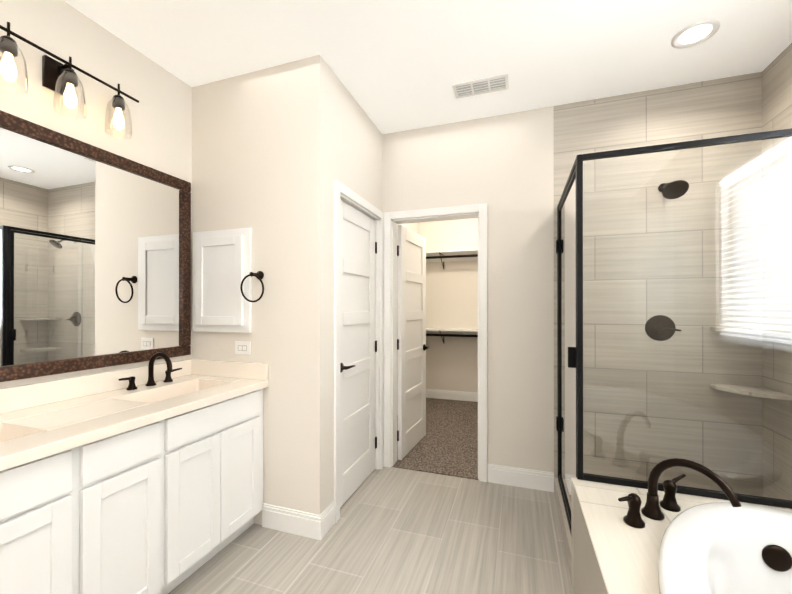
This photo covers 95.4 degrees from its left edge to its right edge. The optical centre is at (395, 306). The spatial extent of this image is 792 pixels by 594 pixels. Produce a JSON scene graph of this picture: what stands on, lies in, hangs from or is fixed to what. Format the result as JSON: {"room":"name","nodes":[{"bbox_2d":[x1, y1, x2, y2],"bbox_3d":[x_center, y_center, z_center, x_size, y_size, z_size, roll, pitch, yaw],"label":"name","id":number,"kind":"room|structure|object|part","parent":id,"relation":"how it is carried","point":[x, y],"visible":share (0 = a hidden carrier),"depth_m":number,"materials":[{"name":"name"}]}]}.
{"room":"bathroom","nodes":[
{"label":"bathroom","id":0,"kind":"room"},
{"bbox_2d":[0,0,191,388],"bbox_3d":[-1.960,-0.064,0.712,0.120,2.760,3.520,0,0,19],"label":"wall","id":1,"kind":"structure","parent":0,"point":[160,112],"depth_m":1.84,"materials":[{"name":"paint"}]},
{"bbox_2d":[0,22,138,138],"bbox_3d":[-1.500,-1.008,1.646,0.149,0.257,0.620,0,0,19],"label":"sconce","id":2,"kind":"object","parent":1,"relation":"attached to","point":[60,78],"visible":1,"depth_m":1.62,"materials":[{"name":"brown metal"}]},
{"bbox_2d":[0,110,190,381],"bbox_3d":[-1.590,-0.246,1.569,0.028,1.110,1.600,0,0,19],"label":"vanity mirror","id":3,"kind":"object","parent":1,"relation":"attached to","point":[95,257],"visible":0.94,"depth_m":1.77,"materials":[{"name":"brown mirror"}]},
{"bbox_2d":[0,360,191,415],"bbox_3d":[-1.594,0.389,1.567,0.020,0.100,1.658,0,0,19],"label":"backsplash","id":4,"kind":"structure","parent":1,"relation":"attached to","point":[17,398],"depth_m":1.76,"materials":[{"name":"beige stone"}]},
{"bbox_2d":[192,360,267,379],"bbox_3d":[-1.043,0.391,2.246,0.588,0.100,0.020,0,0,19],"label":"backsplash","id":5,"kind":"structure","parent":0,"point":[231,370],"depth_m":2.23,"materials":[{"name":"beige stone"}]},
{"bbox_2d":[192,54,329,524],"bbox_3d":[-0.924,-0.060,2.282,1.075,2.760,0.120,0,0,19],"label":"wall","id":6,"kind":"structure","parent":0,"point":[261,153],"depth_m":2.14,"materials":[{"name":"paint"}]},
{"bbox_2d":[192,228,251,332],"bbox_3d":[-1.102,-0.160,2.256,0.455,0.640,0.040,0,0,19],"label":"medicine cabinet","id":7,"kind":"object","parent":6,"relation":"attached to","point":[222,265],"visible":0.98,"depth_m":2.23,"materials":[{"name":"white wood"}]},
{"bbox_2d":[235,341,250,354],"bbox_3d":[-0.945,0.255,2.220,0.115,0.080,0.008,0,0,19],"label":"electrical outlet","id":8,"kind":"object","parent":6,"relation":"attached to","point":[242,348],"visible":1,"depth_m":2.22,"materials":[{"name":"white plastic"}]},
{"bbox_2d":[237,345,246,351],"bbox_3d":[-0.946,0.255,2.217,0.069,0.034,0.002,0,0,19],"label":"socket","id":9,"kind":"object","parent":8,"relation":"attached to","point":[240,348],"depth_m":2.22,"materials":[{"name":"white plastic"}]},
{"bbox_2d":[240,271,263,301],"bbox_3d":[-0.836,-0.121,2.145,0.167,0.192,0.082,0,0,19],"label":"towel ring","id":10,"kind":"object","parent":6,"relation":"attached to","point":[258,275],"visible":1,"depth_m":2.12,"materials":[{"name":"brown metal"}]},
{"bbox_2d":[262,503,321,540],"bbox_3d":[-0.612,1.252,2.102,0.400,0.135,0.015,0,0,19],"label":"baseboard","id":11,"kind":"structure","parent":6,"relation":"attached to","point":[297,522],"depth_m":2.09,"materials":[{"name":"white wood"}]},
{"bbox_2d":[330,68,381,503],"bbox_3d":[-0.292,-0.059,2.659,0.120,2.760,1.000,0,0,19],"label":"wall","id":12,"kind":"structure","parent":0,"point":[355,150],"depth_m":2.39,"materials":[{"name":"paint"}]},
{"bbox_2d":[320,501,334,537],"bbox_3d":[-0.402,1.252,2.122,0.015,0.135,0.158,0,0,19],"label":"baseboard","id":13,"kind":"structure","parent":12,"relation":"attached to","point":[328,517],"depth_m":2.12,"materials":[{"name":"white wood"}]},
{"bbox_2d":[340,200,376,507],"bbox_3d":[-0.261,0.306,2.612,0.093,2.015,0.701,0,0,19],"label":"hall door","id":14,"kind":"structure","parent":12,"relation":"in","point":[357,345],"depth_m":2.61,"materials":[{"name":"white wood"}]},
{"bbox_3d":[-0.239,0.311,2.624,0.059,1.672,0.663,0,0,19],"label":"hall door hardware","id":15,"kind":"part","parent":14,"relation":"part of","materials":[{"name":"white wood"}]},
{"bbox_2d":[334,179,383,522],"bbox_3d":[-0.298,0.271,2.613,0.138,2.100,0.830,0,0,19],"label":"door frame","id":16,"kind":"structure","parent":12,"relation":"attached to","point":[340,188],"depth_m":2.62,"materials":[{"name":"white wood"}]},
{"bbox_2d":[168,467,573,593],"bbox_3d":[-0.114,1.366,0.611,3.680,0.100,4.520,0,0,19],"label":"floor","id":17,"kind":"structure","parent":0,"point":[393,530],"depth_m":1.97,"materials":[{"name":"grey tile"}]},
{"bbox_2d":[0,376,262,593],"bbox_3d":[-1.325,0.899,1.475,0.588,0.840,1.658,0,0,19],"label":"bathroom vanity","id":18,"kind":"object","parent":17,"relation":"on","point":[148,479],"depth_m":1.45,"materials":[{"name":"wood"}]},
{"bbox_2d":[0,380,267,471],"bbox_3d":[-1.106,0.458,1.402,0.165,0.040,1.658,0,0,19],"label":"countertop","id":19,"kind":"structure","parent":18,"relation":"on","point":[19,451],"depth_m":1.36,"materials":[{"name":"beige stone"}]},
{"bbox_2d":[554,478,570,575],"bbox_3d":[1.028,1.270,2.140,0.088,0.100,0.886,0,0,19],"label":"wall","id":20,"kind":"structure","parent":17,"relation":"on","point":[566,533],"depth_m":2.08,"materials":[{"name":"tile"}]},
{"bbox_2d":[556,128,791,532],"bbox_3d":[1.532,0.249,1.958,1.179,1.939,0.910,0,0,19],"label":"shower enclosure","id":21,"kind":"object","parent":20,"relation":"on","point":[570,328],"visible":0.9,"depth_m":1.68,"materials":[{"name":"clear glass"}]},
{"bbox_2d":[574,485,704,593],"bbox_3d":[1.031,1.066,0.460,1.171,0.500,2.128,0,0,19],"label":"tub deck","id":22,"kind":"object","parent":17,"relation":"on","point":[614,553],"visible":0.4,"depth_m":1.29,"materials":[{"name":"stone"}]},
{"bbox_2d":[618,458,740,527],"bbox_3d":[1.020,0.687,1.391,0.347,0.261,0.347,0,0,19],"label":"tub faucet","id":23,"kind":"object","parent":22,"relation":"on","point":[650,509],"visible":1,"depth_m":1.37,"materials":[{"name":"brown metal"}]},
{"bbox_2d":[658,502,791,593],"bbox_3d":[1.073,0.997,0.468,1.070,0.468,2.000,0,0,19],"label":"bathtub","id":24,"kind":"object","parent":22,"relation":"in","point":[719,548],"visible":0.96,"depth_m":1.25,"materials":[{"name":"ceramic"}]},
{"bbox_2d":[571,477,791,590],"bbox_3d":[1.386,1.069,1.509,1.171,0.500,0.082,0,0,19],"label":"wall","id":25,"kind":"structure","parent":17,"relation":"on","point":[643,491],"depth_m":1.63,"materials":[{"name":"tile"}]},
{"bbox_2d":[397,223,417,414],"bbox_3d":[-0.080,-0.054,4.266,0.120,2.760,2.180,0,0,19],"label":"wall","id":26,"kind":"structure","parent":0,"point":[413,227],"depth_m":4.37,"materials":[{"name":"paint"}]},
{"bbox_2d":[64,0,791,133],"bbox_3d":[0.274,-1.491,1.764,3.680,0.100,6.940,0,0,19],"label":"ceiling","id":27,"kind":"structure","parent":0,"point":[398,65],"depth_m":1.97,"materials":[{"name":"paint"}]},
{"bbox_2d":[452,74,508,98],"bbox_3d":[0.554,-1.435,2.355,0.350,0.008,0.160,0,0,19],"label":"ceiling vent","id":28,"kind":"object","parent":27,"relation":"in","point":[482,86],"visible":1,"depth_m":2.35,"materials":[{"name":"white metal"}]},
{"bbox_2d":[671,19,719,48],"bbox_3d":[1.578,-1.435,1.903,0.200,0.009,0.200,0,0,19],"label":"recessed light","id":29,"kind":"object","parent":27,"relation":"in","point":[695,33],"visible":1,"depth_m":1.90,"materials":[{"name":"white plastic"}]},
{"bbox_2d":[392,398,487,480],"bbox_3d":[0.715,1.371,3.993,1.800,0.108,2.420,0,0,19],"label":"floor","id":30,"kind":"structure","parent":0,"point":[447,444],"depth_m":3.46,"materials":[{"name":"brown carpet"}]},
{"bbox_2d":[418,218,477,392],"bbox_3d":[1.084,-0.052,5.086,1.800,2.760,0.120,0,0,19],"label":"wall","id":31,"kind":"structure","parent":0,"point":[451,302],"depth_m":5.12,"materials":[{"name":"paint"}]},
{"bbox_2d":[426,389,477,401],"bbox_3d":[1.063,1.260,5.019,1.560,0.135,0.015,0,0,19],"label":"baseboard","id":32,"kind":"structure","parent":31,"relation":"attached to","point":[452,395],"depth_m":5.10,"materials":[{"name":"white wood"}]},
{"bbox_2d":[382,106,553,479],"bbox_3d":[0.527,-0.058,2.846,1.312,2.760,0.120,0,0,19],"label":"wall","id":33,"kind":"structure","parent":0,"point":[502,166],"depth_m":2.68,"materials":[{"name":"paint"}]},
{"bbox_2d":[398,225,425,459],"bbox_3d":[0.161,0.305,3.388,0.035,2.012,0.680,0,0,23],"label":"closet door","id":34,"kind":"structure","parent":33,"relation":"in","point":[412,340],"depth_m":3.31,"materials":[{"name":"white wood"}]},
{"bbox_2d":[397,245,428,440],"bbox_3d":[0.170,0.313,3.356,0.145,1.672,0.654,0,0,19],"label":"hardware piece","id":35,"kind":"object","parent":34,"relation":"attached to","point":[425,347],"visible":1,"depth_m":3.08,"materials":[{"name":"brown metal"}]},
{"bbox_2d":[384,203,486,481],"bbox_3d":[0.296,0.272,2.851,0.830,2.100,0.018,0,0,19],"label":"door frame","id":36,"kind":"structure","parent":33,"relation":"attached to","point":[481,209],"depth_m":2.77,"materials":[{"name":"white wood"}]},
{"bbox_2d":[488,464,553,491],"bbox_3d":[0.909,1.254,2.643,0.460,0.135,0.015,0,0,19],"label":"baseboard","id":37,"kind":"structure","parent":33,"relation":"attached to","point":[523,478],"depth_m":2.63,"materials":[{"name":"white wood"}]},
{"bbox_2d":[554,72,762,496],"bbox_3d":[1.761,-0.059,2.429,1.293,2.760,0.120,0,0,19],"label":"wall tile","id":38,"kind":"structure","parent":33,"relation":"attached to","point":[721,107],"depth_m":2.35,"materials":[{"name":"beige tile"}]},
{"bbox_2d":[645,315,680,340],"bbox_3d":[1.733,0.141,2.339,0.181,0.170,0.065,0,0,19],"label":"shower valve","id":39,"kind":"object","parent":38,"relation":"attached to","point":[666,333],"depth_m":2.36,"materials":[{"name":"brown metal"}]},
{"bbox_2d":[658,180,688,198],"bbox_3d":[1.718,-0.736,2.252,0.132,0.145,0.243,0,0,19],"label":"shower head","id":40,"kind":"object","parent":38,"relation":"attached to","point":[675,190],"depth_m":2.19},
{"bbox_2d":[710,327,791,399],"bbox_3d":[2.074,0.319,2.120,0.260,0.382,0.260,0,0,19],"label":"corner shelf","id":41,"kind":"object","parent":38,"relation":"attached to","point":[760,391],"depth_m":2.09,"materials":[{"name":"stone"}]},
{"bbox_2d":[762,43,791,499],"bbox_3d":[1.797,-0.064,0.706,0.120,2.760,3.120,0,0,19],"label":"wall tiles","id":42,"kind":"structure","parent":0,"point":[777,93],"depth_m":2.07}
]}

